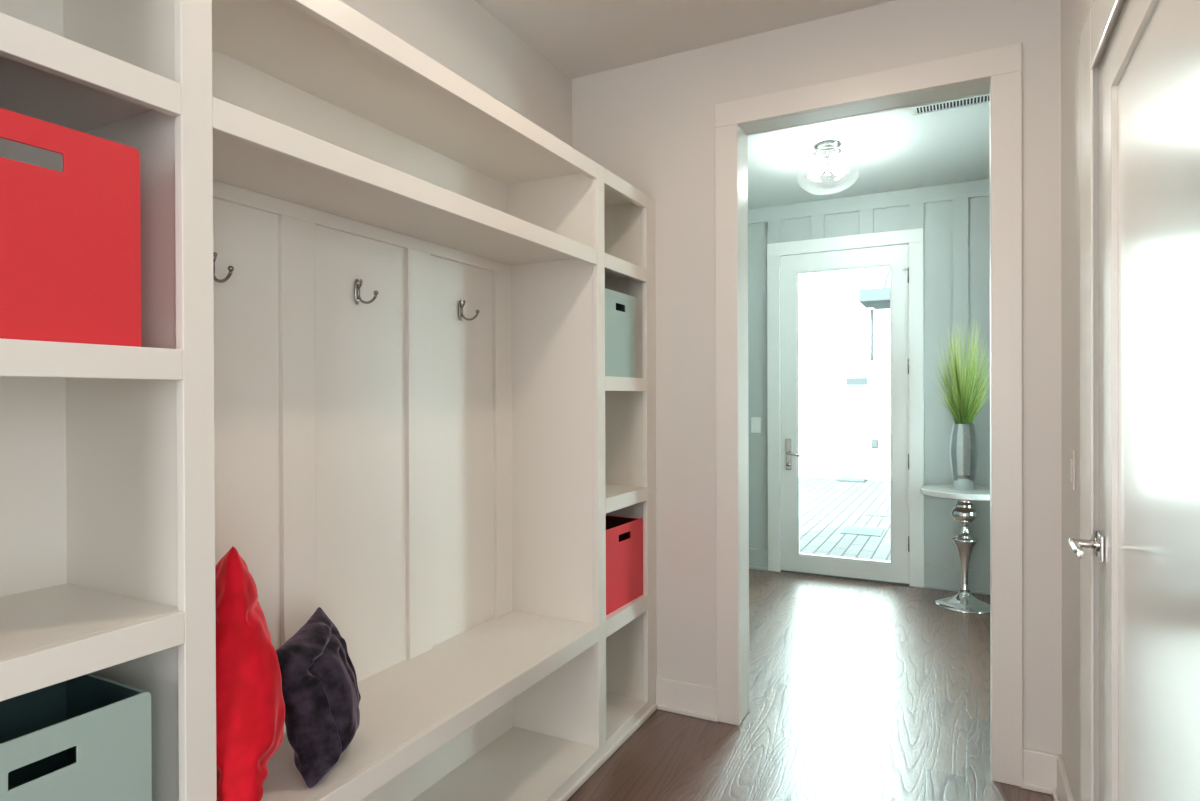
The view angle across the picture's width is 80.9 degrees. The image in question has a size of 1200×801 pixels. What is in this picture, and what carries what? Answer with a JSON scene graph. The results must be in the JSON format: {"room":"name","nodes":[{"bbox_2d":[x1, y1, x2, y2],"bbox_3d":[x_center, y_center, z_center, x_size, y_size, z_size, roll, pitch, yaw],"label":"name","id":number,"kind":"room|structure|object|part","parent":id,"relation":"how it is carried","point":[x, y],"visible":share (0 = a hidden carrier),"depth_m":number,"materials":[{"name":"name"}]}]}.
{"room":"mudroom","nodes":[
{"label":"mudroom","id":0,"kind":"room"},
{"bbox_2d":[340,0,571,146],"bbox_3d":[-1.785,-0.053,0.045,0.100,2.720,7.035,0,0,27],"label":"wall","id":1,"kind":"structure","parent":0,"point":[462,36],"depth_m":2.57,"materials":[{"name":"white paint"}]},
{"bbox_2d":[474,0,989,209],"bbox_3d":[0.357,-1.498,0.422,5.150,0.150,9.695,0,0,27],"label":"ceiling","id":2,"kind":"structure","parent":0,"point":[893,150],"depth_m":3.55,"materials":[{"name":"paint"}]},
{"bbox_2d":[809,141,846,177],"bbox_3d":[1.286,-1.306,3.978,0.344,0.270,0.344,0,0,27],"label":"ceiling light","id":3,"kind":"object","parent":2,"relation":"attached to","point":[826,147],"visible":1,"depth_m":3.97,"materials":[{"name":"silver metal"}]},
{"bbox_3d":[1.219,-1.291,3.993,0.066,0.052,0.052,0,0,27],"label":"bulb","id":4,"kind":"part","parent":3,"relation":"part of","materials":[{"name":"white glass"}]},
{"bbox_3d":[1.286,-1.334,3.978,0.073,0.144,0.027,0,0,12],"label":"stem","id":5,"kind":"part","parent":3,"relation":"part of","materials":[{"name":"silver metal"}]},
{"bbox_3d":[1.353,-1.291,3.964,0.066,0.052,0.052,0,0,27],"label":"bulb","id":6,"kind":"part","parent":3,"relation":"part of","materials":[{"name":"white glass"}]},
{"bbox_2d":[910,93,988,115],"bbox_3d":[1.717,-1.437,3.410,0.390,0.008,0.124,0,0,27],"label":"ceiling vent","id":7,"kind":"object","parent":2,"relation":"in","point":[981,99],"visible":0.73,"depth_m":3.42,"materials":[{"name":"white plastic"}]},
{"bbox_2d":[567,569,1052,800],"bbox_3d":[0.368,1.357,0.434,5.150,0.120,9.695,0,0,27],"label":"floor","id":8,"kind":"structure","parent":0,"point":[859,690],"depth_m":2.84,"materials":[{"name":"brown wood"}]},
{"bbox_2d":[0,0,656,800],"bbox_3d":[-0.500,0.229,1.960,0.412,2.130,2.455,0,0,27],"label":"built-in shelving unit","id":9,"kind":"object","parent":8,"relation":"on","point":[443,487],"visible":0.92,"depth_m":1.83,"materials":[{"name":"wood"}]},
{"bbox_2d":[0,108,140,346],"bbox_3d":[-0.919,-0.242,1.052,0.260,0.316,0.300,0,0,27],"label":"storage bin","id":10,"kind":"object","parent":9,"relation":"on","point":[70,239],"visible":0.94,"depth_m":1.04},
{"bbox_2d":[0,673,151,800],"bbox_3d":[-0.907,0.640,1.066,0.250,0.338,0.300,0,0,27],"label":"storage bin","id":11,"kind":"object","parent":9,"relation":"on","point":[87,737],"visible":0.91,"depth_m":1.10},
{"bbox_2d":[0,56,152,131],"bbox_3d":[-0.964,-0.514,1.092,0.365,0.022,0.405,0,0,27],"label":"shelf","id":12,"kind":"object","parent":9,"relation":"attached to","point":[26,90],"depth_m":1.19,"materials":[{"name":"wood"}]},
{"bbox_2d":[0,583,177,657],"bbox_3d":[-0.960,0.364,1.095,0.365,0.022,0.405,0,0,27],"label":"shelf","id":13,"kind":"object","parent":9,"relation":"attached to","point":[34,617],"depth_m":1.17,"materials":[{"name":"wood"}]},
{"bbox_3d":[-0.793,-0.499,1.003,0.020,0.052,0.385,0,0,27],"label":"rail","id":14,"kind":"part","parent":9,"relation":"part of","materials":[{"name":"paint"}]},
{"bbox_3d":[-0.791,-0.059,1.005,0.020,0.051,0.385,0,0,27],"label":"rail","id":15,"kind":"part","parent":9,"relation":"part of","materials":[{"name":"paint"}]},
{"bbox_3d":[-0.789,0.380,1.007,0.020,0.053,0.385,0,0,27],"label":"rail","id":16,"kind":"part","parent":9,"relation":"part of","materials":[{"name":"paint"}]},
{"bbox_3d":[-0.859,0.236,1.290,0.365,2.125,0.035,0,0,27],"label":"panel","id":17,"kind":"part","parent":9,"relation":"part of","materials":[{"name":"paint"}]},
{"bbox_2d":[213,252,233,282],"bbox_3d":[-0.860,-0.304,1.596,0.083,0.074,0.021,0,0,27],"label":"coat hook","id":18,"kind":"object","parent":9,"relation":"attached to","point":[230,268],"visible":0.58,"depth_m":1.59,"materials":[{"name":"grey metal"}]},
{"bbox_2d":[215,546,284,800],"bbox_3d":[-0.752,0.530,1.428,0.183,0.540,0.485,0,0,-34],"label":"throw pillow","id":19,"kind":"object","parent":9,"relation":"on","point":[250,705],"visible":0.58,"depth_m":1.27,"materials":[{"name":"red fabric"}]},
{"bbox_3d":[-0.686,0.229,2.034,0.013,2.130,2.395,0,0,27],"label":"panel","id":20,"kind":"part","parent":9,"relation":"part of","materials":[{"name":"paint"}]},
{"bbox_2d":[276,607,360,787],"bbox_3d":[-0.621,0.649,1.578,0.149,0.305,0.266,0,0,-10],"label":"throw pillow","id":21,"kind":"object","parent":9,"relation":"on","point":[321,695],"visible":0.99,"depth_m":1.48,"materials":[{"name":"purple fabric"}]},
{"bbox_3d":[-0.673,0.147,2.029,0.015,1.310,1.450,0,0,27],"label":"batten panel","id":22,"kind":"part","parent":9,"relation":"part of","materials":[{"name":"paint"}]},
{"bbox_2d":[354,279,377,304],"bbox_3d":[-0.658,-0.309,1.985,0.083,0.074,0.021,0,0,27],"label":"coat hook","id":23,"kind":"object","parent":9,"relation":"attached to","point":[357,286],"visible":1,"depth_m":1.99,"materials":[{"name":"grey metal"}]},
{"bbox_3d":[-0.691,-0.309,2.002,0.010,0.074,0.021,0,0,27],"label":"plate","id":24,"kind":"part","parent":23,"relation":"part of","materials":[{"name":"grey metal"}]},
{"bbox_2d":[213,132,573,264],"bbox_3d":[-0.520,-0.519,1.946,0.365,0.022,1.450,0,0,27],"label":"shelf","id":25,"kind":"object","parent":9,"relation":"attached to","point":[239,167],"depth_m":1.83,"materials":[{"name":"wood"}]},
{"bbox_3d":[-0.349,-0.503,1.858,0.020,0.054,1.432,0,0,27],"label":"rail","id":26,"kind":"part","parent":9,"relation":"part of","materials":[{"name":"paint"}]},
{"bbox_3d":[-0.522,-0.825,1.942,0.365,0.022,2.395,0,0,27],"label":"panel","id":27,"kind":"part","parent":9,"relation":"part of","materials":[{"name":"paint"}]},
{"bbox_3d":[-0.515,0.817,1.951,0.365,0.030,1.450,0,0,27],"label":"bench seat","id":28,"kind":"part","parent":9,"relation":"part of","materials":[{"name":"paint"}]},
{"bbox_3d":[-0.669,1.176,2.033,0.015,0.128,1.450,0,0,27],"label":"rail","id":29,"kind":"part","parent":9,"relation":"part of","materials":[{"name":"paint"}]},
{"bbox_3d":[-0.350,-0.809,1.857,0.020,0.055,1.432,0,0,27],"label":"rail","id":30,"kind":"part","parent":9,"relation":"part of","materials":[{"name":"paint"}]},
{"bbox_3d":[-0.344,0.830,1.863,0.020,0.056,1.432,0,0,27],"label":"rail","id":31,"kind":"part","parent":9,"relation":"part of","materials":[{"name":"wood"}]},
{"bbox_2d":[458,300,479,320],"bbox_3d":[-0.445,-0.309,2.395,0.083,0.074,0.021,0,0,27],"label":"coat hook","id":32,"kind":"object","parent":9,"relation":"attached to","point":[460,307],"visible":1,"depth_m":2.40,"materials":[{"name":"grey metal"}]},
{"bbox_3d":[-0.478,-0.309,2.412,0.010,0.074,0.021,0,0,27],"label":"plate","id":33,"kind":"part","parent":32,"relation":"part of","materials":[{"name":"grey metal"}]},
{"bbox_3d":[-0.513,1.251,1.953,0.365,0.022,1.450,0,0,27],"label":"floor panel","id":34,"kind":"part","parent":9,"relation":"part of","materials":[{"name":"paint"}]},
{"bbox_3d":[-0.173,0.228,2.611,0.365,2.125,0.043,0,0,27],"label":"panel","id":35,"kind":"part","parent":9,"relation":"part of","materials":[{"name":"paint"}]},
{"bbox_3d":[-0.342,1.266,1.865,0.020,0.056,1.432,0,0,27],"label":"rail","id":36,"kind":"part","parent":9,"relation":"part of","materials":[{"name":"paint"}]},
{"bbox_3d":[-0.326,1.282,1.859,0.014,0.024,2.425,0,0,27],"label":"shoe molding","id":37,"kind":"part","parent":9,"relation":"part of","materials":[{"name":"paint"}]},
{"bbox_2d":[605,269,625,278],"bbox_3d":[-0.076,-0.524,2.801,0.365,0.022,0.392,0,0,27],"label":"shelf","id":38,"kind":"object","parent":9,"relation":"attached to","point":[608,274],"depth_m":2.90,"materials":[{"name":"wood"}]},
{"bbox_2d":[605,288,635,377],"bbox_3d":[-0.031,-0.251,2.752,0.250,0.322,0.278,0,0,27],"label":"storage bin","id":39,"kind":"object","parent":9,"relation":"on","point":[620,308],"visible":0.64,"depth_m":2.69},
{"bbox_2d":[606,598,636,616],"bbox_3d":[-0.071,0.808,2.807,0.365,0.022,0.392,0,0,27],"label":"shelf","id":40,"kind":"object","parent":9,"relation":"attached to","point":[627,605],"depth_m":2.70,"materials":[{"name":"wood"}]},
{"bbox_3d":[0.025,0.225,2.994,0.365,2.125,0.035,0,0,27],"label":"panel","id":41,"kind":"part","parent":9,"relation":"part of","materials":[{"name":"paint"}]},
{"bbox_2d":[605,484,642,496],"bbox_3d":[-0.072,0.366,2.805,0.365,0.022,0.392,0,0,27],"label":"shelf","id":42,"kind":"object","parent":9,"relation":"attached to","point":[612,490],"depth_m":2.83,"materials":[{"name":"wood"}]},
{"bbox_2d":[606,516,642,614],"bbox_3d":[-0.012,0.639,2.803,0.250,0.315,0.322,0,0,29],"label":"storage bin","id":43,"kind":"object","parent":9,"relation":"on","point":[624,535],"visible":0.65,"depth_m":2.75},
{"bbox_3d":[0.093,-0.814,2.711,0.020,0.055,0.374,0,0,27],"label":"rail","id":44,"kind":"part","parent":9,"relation":"part of","materials":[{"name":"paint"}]},
{"bbox_3d":[-0.069,1.246,2.809,0.365,0.022,0.392,0,0,27],"label":"floor panel","id":45,"kind":"part","parent":9,"relation":"part of","materials":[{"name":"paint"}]},
{"bbox_3d":[0.095,-0.509,2.712,0.020,0.053,0.374,0,0,27],"label":"rail","id":46,"kind":"part","parent":9,"relation":"part of","materials":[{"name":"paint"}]},
{"bbox_3d":[0.096,-0.063,2.714,0.020,0.053,0.374,0,0,27],"label":"rail","id":47,"kind":"part","parent":9,"relation":"part of","materials":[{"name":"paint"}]},
{"bbox_3d":[0.098,0.382,2.715,0.020,0.054,0.374,0,0,27],"label":"rail","id":48,"kind":"part","parent":9,"relation":"part of","materials":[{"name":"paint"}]},
{"bbox_3d":[0.101,1.261,2.719,0.020,0.056,0.374,0,0,27],"label":"rail","id":49,"kind":"part","parent":9,"relation":"part of","materials":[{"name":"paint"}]},
{"bbox_3d":[0.100,0.828,2.717,0.020,0.062,0.374,0,0,27],"label":"rail","id":50,"kind":"part","parent":9,"relation":"part of","materials":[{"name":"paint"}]},
{"bbox_2d":[920,484,989,613],"bbox_3d":[2.260,0.911,4.359,0.500,0.725,0.500,0,0,27],"label":"pedestal table","id":51,"kind":"object","parent":8,"relation":"on","point":[964,512],"visible":0.92,"depth_m":4.31,"materials":[{"name":"metal"}]},
{"bbox_2d":[949,423,977,489],"bbox_3d":[2.252,0.346,4.360,0.158,0.405,0.158,0,0,27],"label":"vase","id":52,"kind":"object","parent":51,"relation":"on","point":[963,450],"visible":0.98,"depth_m":4.31,"materials":[{"name":"silver metal"}]},
{"bbox_2d":[928,318,989,423],"bbox_3d":[2.253,-0.135,4.365,0.415,0.742,0.419,0,0,27],"label":"arrangement","id":53,"kind":"object","parent":52,"relation":"in","point":[963,401],"visible":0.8,"depth_m":4.31,"materials":[{"name":"green plant"}]},
{"bbox_2d":[572,0,1061,755],"bbox_3d":[0.842,-0.074,2.706,3.900,2.720,0.110,0,0,27],"label":"wall","id":54,"kind":"structure","parent":0,"point":[650,124],"depth_m":2.81,"materials":[{"name":"white paint"}]},
{"bbox_2d":[656,676,1060,794],"bbox_3d":[0.869,1.221,2.621,1.433,0.130,0.030,0,0,27],"label":"baseboard","id":55,"kind":"structure","parent":54,"relation":"attached to","point":[691,699],"depth_m":2.84,"materials":[{"name":"paint"}]},
{"bbox_2d":[715,43,1022,786],"bbox_3d":[0.966,0.051,2.642,1.055,2.470,0.152,0,0,27],"label":"trim","id":56,"kind":"structure","parent":54,"relation":"attached to","point":[997,72],"depth_m":2.51,"materials":[{"name":"paint"}]},
{"bbox_2d":[799,267,890,480],"bbox_3d":[5.151,-1.315,11.008,17.000,5.300,0.300,0,0,27],"label":"wall","id":57,"kind":"structure","parent":0,"point":[838,421],"depth_m":11.47,"materials":[{"name":"white paint"}]},
{"bbox_2d":[846,378,867,384],"bbox_3d":[4.140,-0.307,11.348,0.330,0.120,0.040,0,0,27],"label":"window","id":58,"kind":"structure","parent":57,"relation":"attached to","point":[849,381],"depth_m":11.33,"materials":[{"name":"glass"}]},
{"bbox_2d":[859,267,889,360],"bbox_3d":[4.826,-1.490,10.536,1.700,1.716,0.864,0,0,27],"label":"canopy","id":59,"kind":"object","parent":57,"relation":"attached to","point":[876,298],"visible":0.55,"depth_m":10.51,"materials":[{"name":"grey paint"}]},
{"bbox_3d":[4.912,-1.464,10.539,1.550,0.035,0.650,0,0,27],"label":"soffit trim","id":60,"kind":"part","parent":59,"relation":"part of","materials":[{"name":"grey paint"}]},
{"bbox_3d":[4.431,-2.001,10.786,0.044,0.693,0.782,0,0,33],"label":"tie rod","id":61,"kind":"part","parent":59,"relation":"part of","materials":[{"name":"grey paint"}]},
{"bbox_2d":[871,439,878,448],"bbox_3d":[4.383,0.693,11.226,0.110,0.150,0.042,0,0,27],"label":"wall outlet","id":62,"kind":"object","parent":57,"relation":"attached to","point":[874,442],"visible":1,"depth_m":11.21,"materials":[{"name":"grey paint"}]},
{"bbox_2d":[748,196,989,570],"bbox_3d":[2.015,-0.088,4.965,3.700,2.720,0.120,0,0,27],"label":"wall","id":63,"kind":"structure","parent":0,"point":[938,216],"depth_m":4.77,"materials":[{"name":"grey paint"}]},
{"bbox_2d":[751,417,760,432],"bbox_3d":[1.179,0.187,5.327,0.072,0.116,0.010,0,0,27],"label":"light switch","id":64,"kind":"object","parent":63,"relation":"attached to","point":[755,422],"visible":1,"depth_m":5.32,"materials":[{"name":"white plastic"}]},
{"bbox_2d":[767,228,923,587],"bbox_3d":[1.745,0.051,5.061,1.062,2.443,0.199,0,0,27],"label":"door","id":65,"kind":"structure","parent":63,"relation":"in","point":[901,251],"depth_m":4.97,"materials":[{"name":"white paint"}]},
{"bbox_3d":[1.394,0.399,5.208,0.042,0.230,0.010,0,0,27],"label":"plate","id":66,"kind":"part","parent":65,"relation":"part of","materials":[{"name":"silver metal"}]},
{"bbox_3d":[1.427,0.396,5.152,0.129,0.034,0.063,0,0,27],"label":"lever","id":67,"kind":"part","parent":65,"relation":"part of","materials":[{"name":"silver metal"}]},
{"bbox_2d":[748,179,989,568],"bbox_3d":[1.982,-0.163,4.902,3.700,2.570,0.020,0,0,27],"label":"trim","id":68,"kind":"structure","parent":63,"relation":"attached to","point":[960,192],"depth_m":4.79,"materials":[{"name":"grey paint"}]},
{"bbox_2d":[749,548,989,594],"bbox_3d":[1.985,1.197,4.904,3.700,0.150,0.028,0,0,27],"label":"baseboard","id":69,"kind":"structure","parent":63,"relation":"attached to","point":[935,577],"depth_m":4.73,"materials":[{"name":"grey paint"}]},
{"bbox_2d":[1061,0,1124,800],"bbox_3d":[1.080,-0.070,1.346,0.120,2.720,2.085,0,0,27],"label":"wall","id":70,"kind":"structure","parent":0,"point":[1074,13],"depth_m":2.03,"materials":[{"name":"paint"}]},
{"bbox_2d":[1052,755,1073,800],"bbox_3d":[1.015,1.226,1.379,0.030,0.130,2.070,0,0,27],"label":"baseboard","id":71,"kind":"structure","parent":70,"relation":"attached to","point":[1064,792],"depth_m":2.20,"materials":[{"name":"paint"}]},
{"bbox_2d":[1069,449,1074,490],"bbox_3d":[1.367,0.201,2.041,0.010,0.116,0.072,0,0,27],"label":"light switch","id":72,"kind":"object","parent":70,"relation":"attached to","point":[1072,452],"visible":1,"depth_m":2.02,"materials":[{"name":"paint"}]},
{"bbox_2d":[1068,0,1197,800],"bbox_3d":[1.001,0.234,1.332,0.103,2.098,0.918,0,0,27],"label":"door","id":73,"kind":"structure","parent":70,"relation":"in","point":[1145,544],"depth_m":1.31,"materials":[{"name":"paint"}]},
{"bbox_3d":[1.127,0.349,1.665,0.020,0.022,0.142,0,0,27],"label":"lever","id":74,"kind":"part","parent":73,"relation":"part of","materials":[{"name":"silver metal"}]},
{"bbox_3d":[1.028,0.174,1.310,0.012,1.753,0.591,0,0,27],"label":"panel","id":75,"kind":"part","parent":73,"relation":"part of","materials":[{"name":"paint"}]},
{"bbox_2d":[1080,0,1199,800],"bbox_3d":[1.004,0.166,1.336,0.006,2.249,1.235,0,0,27],"label":"trim","id":76,"kind":"structure","parent":70,"relation":"attached to","point":[1101,13],"depth_m":1.76,"materials":[{"name":"paint"}]},
{"label":"outside","id":77,"kind":"structure","parent":0,"visible":0},
{"bbox_2d":[799,476,890,561],"bbox_3d":[3.616,1.368,8.044,17.000,0.170,6.805,0,0,27],"label":"ground","id":78,"kind":"structure","parent":77,"point":[827,505],"depth_m":7.81,"materials":[{"name":"white wood"}]},
{"bbox_2d":[837,477,866,481],"bbox_3d":[4.000,1.257,11.171,0.400,0.025,0.400,0,0,27],"label":"door mat","id":79,"kind":"object","parent":78,"relation":"on","point":[845,479],"visible":1,"depth_m":11.09,"materials":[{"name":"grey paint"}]},
{"bbox_2d":[841,525,884,536],"bbox_3d":[2.605,1.289,6.965,0.360,0.006,0.450,0,0,27],"label":"drain","id":80,"kind":"object","parent":78,"relation":"on","point":[856,530],"visible":1,"depth_m":6.96,"materials":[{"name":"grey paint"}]},
{"bbox_2d":[865,511,890,516],"bbox_3d":[3.168,1.282,7.941,0.300,0.006,0.300,0,0,27],"label":"drain","id":81,"kind":"object","parent":78,"relation":"on","point":[869,513],"visible":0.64,"depth_m":7.91,"materials":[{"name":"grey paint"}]}
]}

